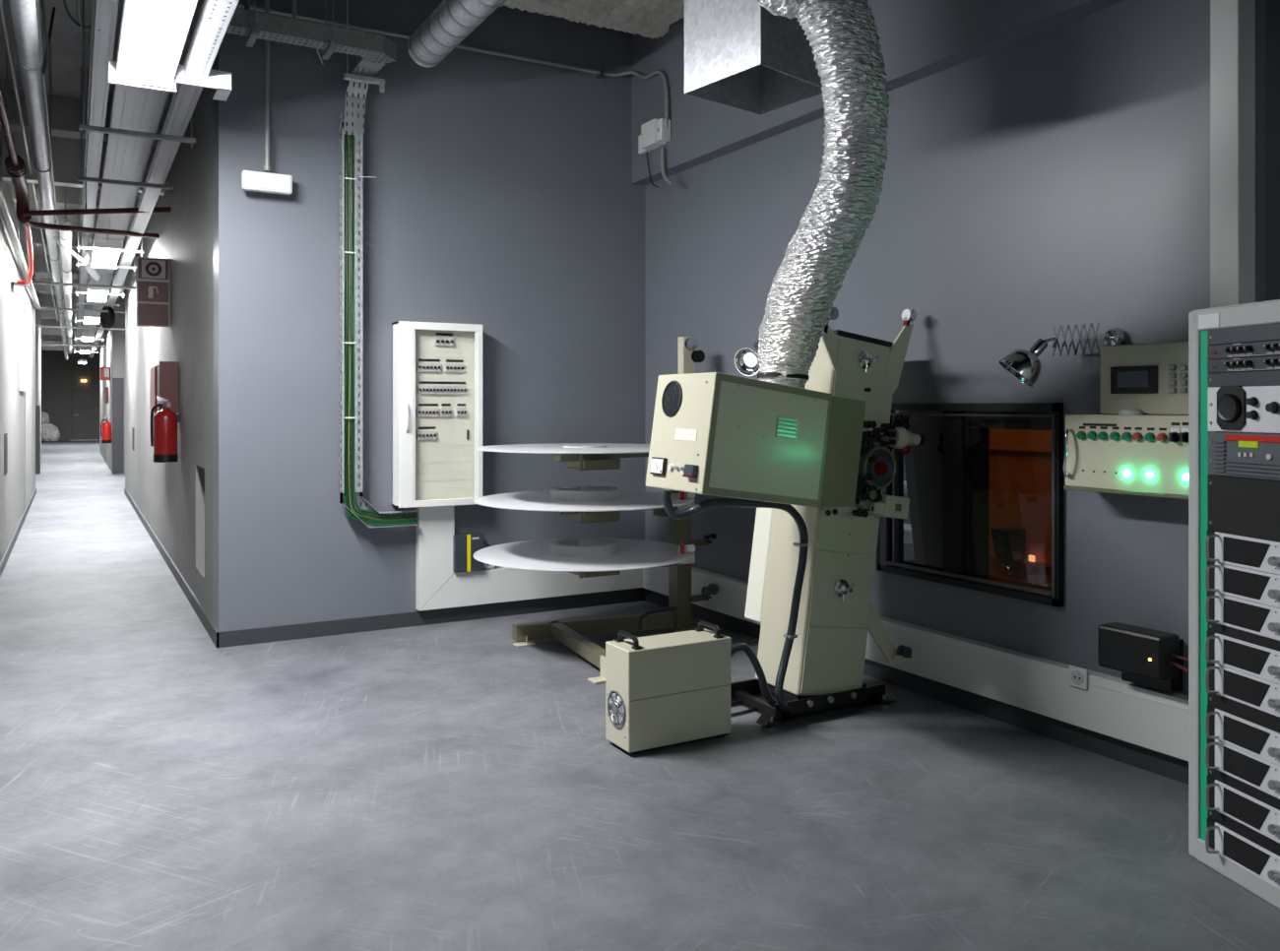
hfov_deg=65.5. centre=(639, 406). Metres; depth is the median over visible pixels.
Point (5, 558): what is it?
baseboard
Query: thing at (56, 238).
conduit offset
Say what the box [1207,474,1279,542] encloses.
blank panel
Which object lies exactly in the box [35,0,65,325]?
conduit
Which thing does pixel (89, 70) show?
conduit
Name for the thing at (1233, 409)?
control panel
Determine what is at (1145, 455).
panel
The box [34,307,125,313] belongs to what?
pipe
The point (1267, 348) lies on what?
mixer
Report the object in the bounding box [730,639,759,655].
cable
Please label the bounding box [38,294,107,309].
trim
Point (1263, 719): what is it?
blank panel
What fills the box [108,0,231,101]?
light
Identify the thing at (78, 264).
hanger
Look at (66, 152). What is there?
ceiling beam
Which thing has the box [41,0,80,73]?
cable
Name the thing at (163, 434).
fire extinguisher
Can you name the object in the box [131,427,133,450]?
trim
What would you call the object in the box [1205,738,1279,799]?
amplifier
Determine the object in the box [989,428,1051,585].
wall
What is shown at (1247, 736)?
vent
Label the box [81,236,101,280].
duct elbow
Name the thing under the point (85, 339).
diffuser
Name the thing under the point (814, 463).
projector
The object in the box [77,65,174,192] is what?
hanger
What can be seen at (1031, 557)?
step light
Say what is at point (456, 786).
floor
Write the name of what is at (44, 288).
trim
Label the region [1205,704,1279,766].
amplifier
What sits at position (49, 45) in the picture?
rod
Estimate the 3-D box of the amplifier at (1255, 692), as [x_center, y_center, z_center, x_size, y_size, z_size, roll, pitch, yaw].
[1.837,0.778,2.673,0.393,0.086,0.478,0,0,-11]
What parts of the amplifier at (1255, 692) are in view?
handle, volume knob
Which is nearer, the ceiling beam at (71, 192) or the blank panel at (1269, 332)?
the blank panel at (1269, 332)
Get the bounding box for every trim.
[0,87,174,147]
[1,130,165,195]
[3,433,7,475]
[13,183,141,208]
[24,308,25,511]
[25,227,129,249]
[34,255,120,277]
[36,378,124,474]
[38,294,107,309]
[40,277,113,296]
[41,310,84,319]
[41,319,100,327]
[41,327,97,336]
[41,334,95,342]
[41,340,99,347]
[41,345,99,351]
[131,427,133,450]
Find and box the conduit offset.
[52,234,89,263]
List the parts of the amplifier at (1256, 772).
handle, volume knob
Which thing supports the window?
in the wall at (1048, 163)
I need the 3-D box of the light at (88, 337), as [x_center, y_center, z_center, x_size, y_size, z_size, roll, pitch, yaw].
[-12.135,-1.871,21.860,0.240,0.787,1.544,0,0,-30]
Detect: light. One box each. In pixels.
[78,359,86,363]
[79,341,90,353]
[81,325,94,341]
[83,312,100,324]
[86,279,109,302]
[91,224,123,268]
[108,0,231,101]
[241,0,292,194]
[1028,554,1034,562]
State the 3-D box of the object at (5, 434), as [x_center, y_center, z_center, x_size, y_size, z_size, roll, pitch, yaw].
[-5.437,0.405,8.526,0.005,0.350,0.400,0,0,-30]
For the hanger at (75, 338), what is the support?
hanging from the ceiling at (66, 39)
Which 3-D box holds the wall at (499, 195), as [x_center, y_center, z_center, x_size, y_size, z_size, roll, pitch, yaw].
[-0.997,-0.670,6.390,3.200,4.000,0.250,0,0,-30]
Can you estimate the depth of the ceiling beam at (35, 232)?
12.37 m
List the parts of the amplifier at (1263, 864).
handle, volume knob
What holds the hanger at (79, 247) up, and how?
hanging from the ceiling at (66, 39)
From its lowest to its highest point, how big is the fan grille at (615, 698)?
0.140 m
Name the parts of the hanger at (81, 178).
threaded rod, threaded rod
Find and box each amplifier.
[1205,530,1279,575]
[1205,561,1279,607]
[1205,590,1279,640]
[1205,630,1279,684]
[1205,662,1279,717]
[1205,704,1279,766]
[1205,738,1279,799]
[1205,775,1279,843]
[1205,818,1279,890]
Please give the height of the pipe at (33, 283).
0.036 m
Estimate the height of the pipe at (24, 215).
0.866 m
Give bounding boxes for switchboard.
[391,320,482,508]
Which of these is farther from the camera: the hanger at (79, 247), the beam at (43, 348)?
the beam at (43, 348)
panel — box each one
[1062,414,1188,500]
[1100,341,1188,414]
[1207,322,1279,345]
[1207,370,1279,386]
[1207,384,1279,433]
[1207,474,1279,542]
[1207,621,1279,651]
[1207,693,1279,733]
[1207,766,1279,810]
[1207,806,1279,856]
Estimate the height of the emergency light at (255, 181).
1.479 m
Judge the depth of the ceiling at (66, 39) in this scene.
6.40 m
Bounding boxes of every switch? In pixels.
[1168,432,1179,442]
[1179,432,1188,442]
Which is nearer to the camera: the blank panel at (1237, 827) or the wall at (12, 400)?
the blank panel at (1237, 827)
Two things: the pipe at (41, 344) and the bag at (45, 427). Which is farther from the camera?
the bag at (45, 427)
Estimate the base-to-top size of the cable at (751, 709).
0.024 m
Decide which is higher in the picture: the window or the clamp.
the clamp
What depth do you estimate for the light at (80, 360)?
32.94 m
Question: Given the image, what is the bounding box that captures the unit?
[1207,431,1279,480]
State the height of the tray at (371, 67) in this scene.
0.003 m
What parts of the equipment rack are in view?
frame, mounting rail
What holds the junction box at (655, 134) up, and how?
attached to the wall at (1048, 163)
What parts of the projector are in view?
data plate, door, floor rail, floor rail, threading knob, roller arm, panel, threading knob, panel, threading knob, panel, threading knob, inching knob, roller arm, roller arm, frame knob, focus knob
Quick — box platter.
[473,336,718,684]
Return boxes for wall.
[0,129,35,563]
[35,291,41,473]
[41,350,99,441]
[99,37,213,623]
[213,0,645,632]
[631,0,1279,695]
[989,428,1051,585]
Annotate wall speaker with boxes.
[990,526,1025,561]
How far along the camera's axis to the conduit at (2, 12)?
6.38 m
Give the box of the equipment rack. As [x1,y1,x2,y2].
[1188,299,1279,908]
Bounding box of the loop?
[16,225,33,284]
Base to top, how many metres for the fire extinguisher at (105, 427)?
0.552 m
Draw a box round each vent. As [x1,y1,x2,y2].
[1223,536,1270,568]
[1223,567,1270,599]
[1223,598,1270,632]
[1223,639,1270,674]
[1223,669,1270,706]
[1223,715,1270,754]
[1223,746,1270,786]
[1223,787,1270,830]
[1223,831,1270,875]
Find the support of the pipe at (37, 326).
attached to the wall at (37, 311)
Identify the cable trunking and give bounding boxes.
[415,506,1188,761]
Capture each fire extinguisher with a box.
[100,416,111,443]
[150,395,180,462]
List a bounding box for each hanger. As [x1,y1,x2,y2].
[73,311,104,340]
[74,252,120,306]
[74,282,111,322]
[75,212,136,271]
[75,249,124,297]
[76,188,144,255]
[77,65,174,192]
[78,0,195,147]
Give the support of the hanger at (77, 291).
hanging from the ceiling at (66, 39)
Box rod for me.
[49,45,51,146]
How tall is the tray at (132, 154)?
0.060 m
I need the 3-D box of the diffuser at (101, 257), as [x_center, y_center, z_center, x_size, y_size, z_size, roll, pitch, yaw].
[-5.347,-1.501,9.959,0.220,0.038,1.500,0,0,-30]
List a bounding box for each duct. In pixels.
[407,0,506,67]
[684,0,823,115]
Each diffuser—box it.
[81,336,93,341]
[84,317,99,323]
[87,290,107,301]
[92,248,120,267]
[245,171,290,191]
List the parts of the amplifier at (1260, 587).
handle, volume knob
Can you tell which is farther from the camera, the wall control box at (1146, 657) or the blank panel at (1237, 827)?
the wall control box at (1146, 657)
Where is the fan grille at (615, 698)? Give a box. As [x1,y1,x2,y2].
[607,690,625,727]
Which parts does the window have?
panel, sill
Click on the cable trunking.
(1153, 719)
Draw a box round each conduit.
[0,0,58,321]
[0,184,40,309]
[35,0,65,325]
[76,0,95,324]
[76,0,112,36]
[229,0,674,186]
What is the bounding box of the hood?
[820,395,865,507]
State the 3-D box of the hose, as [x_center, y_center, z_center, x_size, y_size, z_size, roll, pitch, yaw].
[0.640,-0.978,3.663,0.535,1.939,1.194,0,0,14]
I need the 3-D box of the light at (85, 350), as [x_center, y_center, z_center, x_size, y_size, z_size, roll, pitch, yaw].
[-15.107,-1.871,27.071,0.240,0.787,1.544,0,0,-30]
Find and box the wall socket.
[1069,664,1087,690]
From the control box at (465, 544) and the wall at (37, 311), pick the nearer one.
the control box at (465, 544)
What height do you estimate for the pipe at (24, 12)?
0.653 m
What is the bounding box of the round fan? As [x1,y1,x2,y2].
[99,288,115,328]
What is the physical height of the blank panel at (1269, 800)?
0.030 m
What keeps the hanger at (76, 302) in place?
hanging from the ceiling at (66, 39)
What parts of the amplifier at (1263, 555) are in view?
handle, volume knob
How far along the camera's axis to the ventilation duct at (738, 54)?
3.90 m
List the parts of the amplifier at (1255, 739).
handle, volume knob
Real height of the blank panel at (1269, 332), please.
0.043 m
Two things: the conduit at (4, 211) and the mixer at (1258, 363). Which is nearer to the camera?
the mixer at (1258, 363)
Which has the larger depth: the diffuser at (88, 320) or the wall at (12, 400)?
the diffuser at (88, 320)
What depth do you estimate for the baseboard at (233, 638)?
6.04 m
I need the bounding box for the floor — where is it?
[0,440,1279,950]
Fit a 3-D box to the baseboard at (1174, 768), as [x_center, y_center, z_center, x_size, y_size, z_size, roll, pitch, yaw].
[1.049,1.288,5.052,0.012,0.085,4.078,0,0,-30]
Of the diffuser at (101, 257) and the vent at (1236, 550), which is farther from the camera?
the diffuser at (101, 257)
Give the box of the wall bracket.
[10,281,29,293]
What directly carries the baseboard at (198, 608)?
attached to the wall at (175, 499)
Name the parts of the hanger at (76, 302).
threaded rod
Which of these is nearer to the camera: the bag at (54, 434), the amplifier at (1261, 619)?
the amplifier at (1261, 619)
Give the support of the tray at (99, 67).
hanging from the hanger at (82, 127)
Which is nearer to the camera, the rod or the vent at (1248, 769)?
the vent at (1248, 769)
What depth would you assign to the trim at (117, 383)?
19.73 m
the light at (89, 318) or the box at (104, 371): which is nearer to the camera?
the light at (89, 318)
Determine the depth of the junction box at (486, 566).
6.22 m
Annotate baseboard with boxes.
[0,487,36,577]
[124,487,218,647]
[216,587,644,647]
[644,588,1188,784]
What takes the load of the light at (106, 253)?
hanging from the ceiling at (66, 39)
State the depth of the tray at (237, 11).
5.25 m
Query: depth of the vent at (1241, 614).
2.74 m
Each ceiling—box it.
[0,0,207,297]
[499,0,684,38]
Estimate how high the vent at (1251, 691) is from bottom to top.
0.068 m
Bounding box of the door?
[69,387,99,441]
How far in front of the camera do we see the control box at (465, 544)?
6.11 m
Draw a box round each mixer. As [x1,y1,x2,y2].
[1207,339,1279,359]
[1207,355,1279,373]
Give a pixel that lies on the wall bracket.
(13, 284)
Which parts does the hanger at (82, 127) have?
threaded rod, threaded rod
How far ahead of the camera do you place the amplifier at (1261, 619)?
2.74 m
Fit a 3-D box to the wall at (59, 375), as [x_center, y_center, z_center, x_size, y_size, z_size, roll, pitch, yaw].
[-22.389,-0.470,39.151,3.100,3.600,0.200,0,0,-30]
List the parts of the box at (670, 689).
handle, handle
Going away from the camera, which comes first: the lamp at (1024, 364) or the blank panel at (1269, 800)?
the blank panel at (1269, 800)
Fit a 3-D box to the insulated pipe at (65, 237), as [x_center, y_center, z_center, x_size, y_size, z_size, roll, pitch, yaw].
[-11.002,-1.916,19.167,0.115,0.708,23.800,0,0,-30]
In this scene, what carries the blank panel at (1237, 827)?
attached to the equipment rack
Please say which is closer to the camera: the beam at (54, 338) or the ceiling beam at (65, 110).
the ceiling beam at (65, 110)
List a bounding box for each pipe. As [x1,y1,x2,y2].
[0,52,18,166]
[4,155,171,238]
[9,0,67,360]
[32,281,135,289]
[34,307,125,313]
[35,324,125,329]
[41,343,106,346]
[58,186,72,353]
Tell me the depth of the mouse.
3.54 m
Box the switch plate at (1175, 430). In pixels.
[1170,428,1179,434]
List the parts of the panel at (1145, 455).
handle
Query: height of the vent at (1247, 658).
0.068 m
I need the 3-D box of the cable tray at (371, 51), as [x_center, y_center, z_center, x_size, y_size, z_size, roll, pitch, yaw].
[-1.758,-0.982,5.452,1.229,3.377,0.516,0,0,-30]
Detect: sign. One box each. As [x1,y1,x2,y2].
[136,256,170,327]
[159,361,178,413]
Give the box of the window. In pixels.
[876,402,1063,607]
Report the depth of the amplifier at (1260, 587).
2.74 m
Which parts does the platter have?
leg, hub plate, leg, support arm, plate, plate, guide arm, guide arm, arm, arm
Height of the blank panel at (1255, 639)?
0.030 m
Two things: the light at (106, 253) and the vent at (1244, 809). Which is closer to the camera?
the vent at (1244, 809)
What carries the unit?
in the equipment rack
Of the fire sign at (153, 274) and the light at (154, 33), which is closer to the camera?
the light at (154, 33)
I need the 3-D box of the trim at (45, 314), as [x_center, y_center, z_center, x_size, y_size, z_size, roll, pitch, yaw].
[-13.404,-2.145,22.874,1.980,0.250,0.220,0,0,-30]
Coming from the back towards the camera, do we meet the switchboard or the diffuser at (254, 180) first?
the switchboard
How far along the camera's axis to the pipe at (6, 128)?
6.01 m
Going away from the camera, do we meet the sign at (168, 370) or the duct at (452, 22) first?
the duct at (452, 22)
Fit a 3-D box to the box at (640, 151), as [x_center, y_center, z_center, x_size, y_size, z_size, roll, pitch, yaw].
[0.060,-1.611,6.534,0.039,0.386,0.226,0,0,-30]
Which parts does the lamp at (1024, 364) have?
lamp shade, scissor arm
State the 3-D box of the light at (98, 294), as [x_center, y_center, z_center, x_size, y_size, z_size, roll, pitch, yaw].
[-7.279,-1.871,13.347,0.240,0.787,1.544,0,0,-30]
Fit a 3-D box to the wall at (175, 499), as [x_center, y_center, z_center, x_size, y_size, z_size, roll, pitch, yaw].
[-11.779,-0.470,22.851,0.820,3.600,39.030,0,0,-30]
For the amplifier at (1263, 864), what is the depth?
2.74 m
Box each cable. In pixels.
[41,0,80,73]
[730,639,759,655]
[730,707,757,716]
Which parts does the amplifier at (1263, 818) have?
handle, volume knob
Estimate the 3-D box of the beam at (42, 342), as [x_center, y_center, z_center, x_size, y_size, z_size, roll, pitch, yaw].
[-19.167,-2.145,33.401,2.400,0.250,0.220,0,0,-30]
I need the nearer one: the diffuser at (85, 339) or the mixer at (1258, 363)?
the mixer at (1258, 363)
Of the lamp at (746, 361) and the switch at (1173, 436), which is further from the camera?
the lamp at (746, 361)
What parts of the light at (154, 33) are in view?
tray bracket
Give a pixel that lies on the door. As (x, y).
(85, 401)
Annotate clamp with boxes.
[63,220,71,225]
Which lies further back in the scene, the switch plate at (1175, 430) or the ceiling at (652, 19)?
the ceiling at (652, 19)
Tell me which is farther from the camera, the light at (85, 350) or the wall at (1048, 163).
the light at (85, 350)
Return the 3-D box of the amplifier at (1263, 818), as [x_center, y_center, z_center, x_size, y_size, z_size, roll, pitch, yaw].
[1.837,1.111,2.673,0.393,0.086,0.478,0,0,-11]
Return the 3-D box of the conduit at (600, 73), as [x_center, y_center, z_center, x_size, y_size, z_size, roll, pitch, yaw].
[-1.044,-1.820,5.881,2.575,0.860,0.589,0,0,-30]
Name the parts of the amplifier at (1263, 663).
handle, volume knob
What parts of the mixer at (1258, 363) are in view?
knob, knob, knob, knob, knob, knob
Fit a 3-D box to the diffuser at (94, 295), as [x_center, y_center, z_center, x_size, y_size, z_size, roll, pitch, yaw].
[-7.279,-1.501,13.347,0.220,0.038,1.500,0,0,-30]
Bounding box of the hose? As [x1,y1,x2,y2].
[756,0,889,388]
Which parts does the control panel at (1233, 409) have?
knob, knob, knob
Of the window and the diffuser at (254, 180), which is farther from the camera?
the diffuser at (254, 180)
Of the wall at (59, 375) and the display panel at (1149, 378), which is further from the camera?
the wall at (59, 375)
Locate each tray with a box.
[75,0,119,350]
[80,84,169,347]
[89,0,239,357]
[198,0,418,527]
[198,1,396,62]
[205,21,395,76]
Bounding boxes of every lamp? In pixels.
[734,339,759,376]
[998,322,1126,386]
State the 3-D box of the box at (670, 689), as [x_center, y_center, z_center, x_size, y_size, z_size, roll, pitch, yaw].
[0.261,1.105,4.045,0.829,0.450,0.191,0,0,-30]
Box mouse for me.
[1118,407,1144,415]
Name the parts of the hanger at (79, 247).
threaded rod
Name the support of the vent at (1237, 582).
attached to the amplifier at (1260, 587)
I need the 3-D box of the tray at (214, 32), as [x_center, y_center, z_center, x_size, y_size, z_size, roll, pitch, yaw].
[-8.727,-1.590,16.320,0.100,0.060,35.000,0,0,-30]
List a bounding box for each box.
[100,367,110,380]
[452,532,484,573]
[484,563,494,569]
[605,620,777,755]
[638,134,658,188]
[640,118,670,149]
[1098,622,1188,693]
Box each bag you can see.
[41,411,49,424]
[41,423,59,442]
[49,428,60,442]
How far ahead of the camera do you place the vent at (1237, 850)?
2.74 m
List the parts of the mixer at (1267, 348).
knob, knob, knob, knob, knob, knob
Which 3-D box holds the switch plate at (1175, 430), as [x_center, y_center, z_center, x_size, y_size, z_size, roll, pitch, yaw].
[1.817,0.083,3.373,0.003,0.018,0.030,0,0,-30]
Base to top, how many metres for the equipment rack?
1.616 m
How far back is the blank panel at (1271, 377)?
2.74 m
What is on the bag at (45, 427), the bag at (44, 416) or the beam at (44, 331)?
the bag at (44, 416)
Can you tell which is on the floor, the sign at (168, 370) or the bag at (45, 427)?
the bag at (45, 427)
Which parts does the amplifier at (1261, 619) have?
handle, volume knob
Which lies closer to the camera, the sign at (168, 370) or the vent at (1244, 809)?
the vent at (1244, 809)
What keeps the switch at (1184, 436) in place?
attached to the panel at (1145, 455)
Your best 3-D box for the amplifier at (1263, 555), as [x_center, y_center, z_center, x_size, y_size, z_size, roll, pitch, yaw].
[1.837,0.402,2.673,0.393,0.086,0.478,0,0,-11]
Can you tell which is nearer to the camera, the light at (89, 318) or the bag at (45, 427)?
the light at (89, 318)
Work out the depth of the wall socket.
3.81 m
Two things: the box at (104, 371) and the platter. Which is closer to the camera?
the platter
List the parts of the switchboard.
handle, mounting plate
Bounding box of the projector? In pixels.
[645,307,925,731]
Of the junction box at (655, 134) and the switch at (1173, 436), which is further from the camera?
the junction box at (655, 134)
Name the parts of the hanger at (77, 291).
threaded rod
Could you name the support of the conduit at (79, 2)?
attached to the ceiling at (66, 39)
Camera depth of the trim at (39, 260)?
14.95 m
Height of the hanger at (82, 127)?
0.800 m
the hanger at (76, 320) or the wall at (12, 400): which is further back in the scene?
the hanger at (76, 320)
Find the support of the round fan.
hanging from the ceiling at (66, 39)

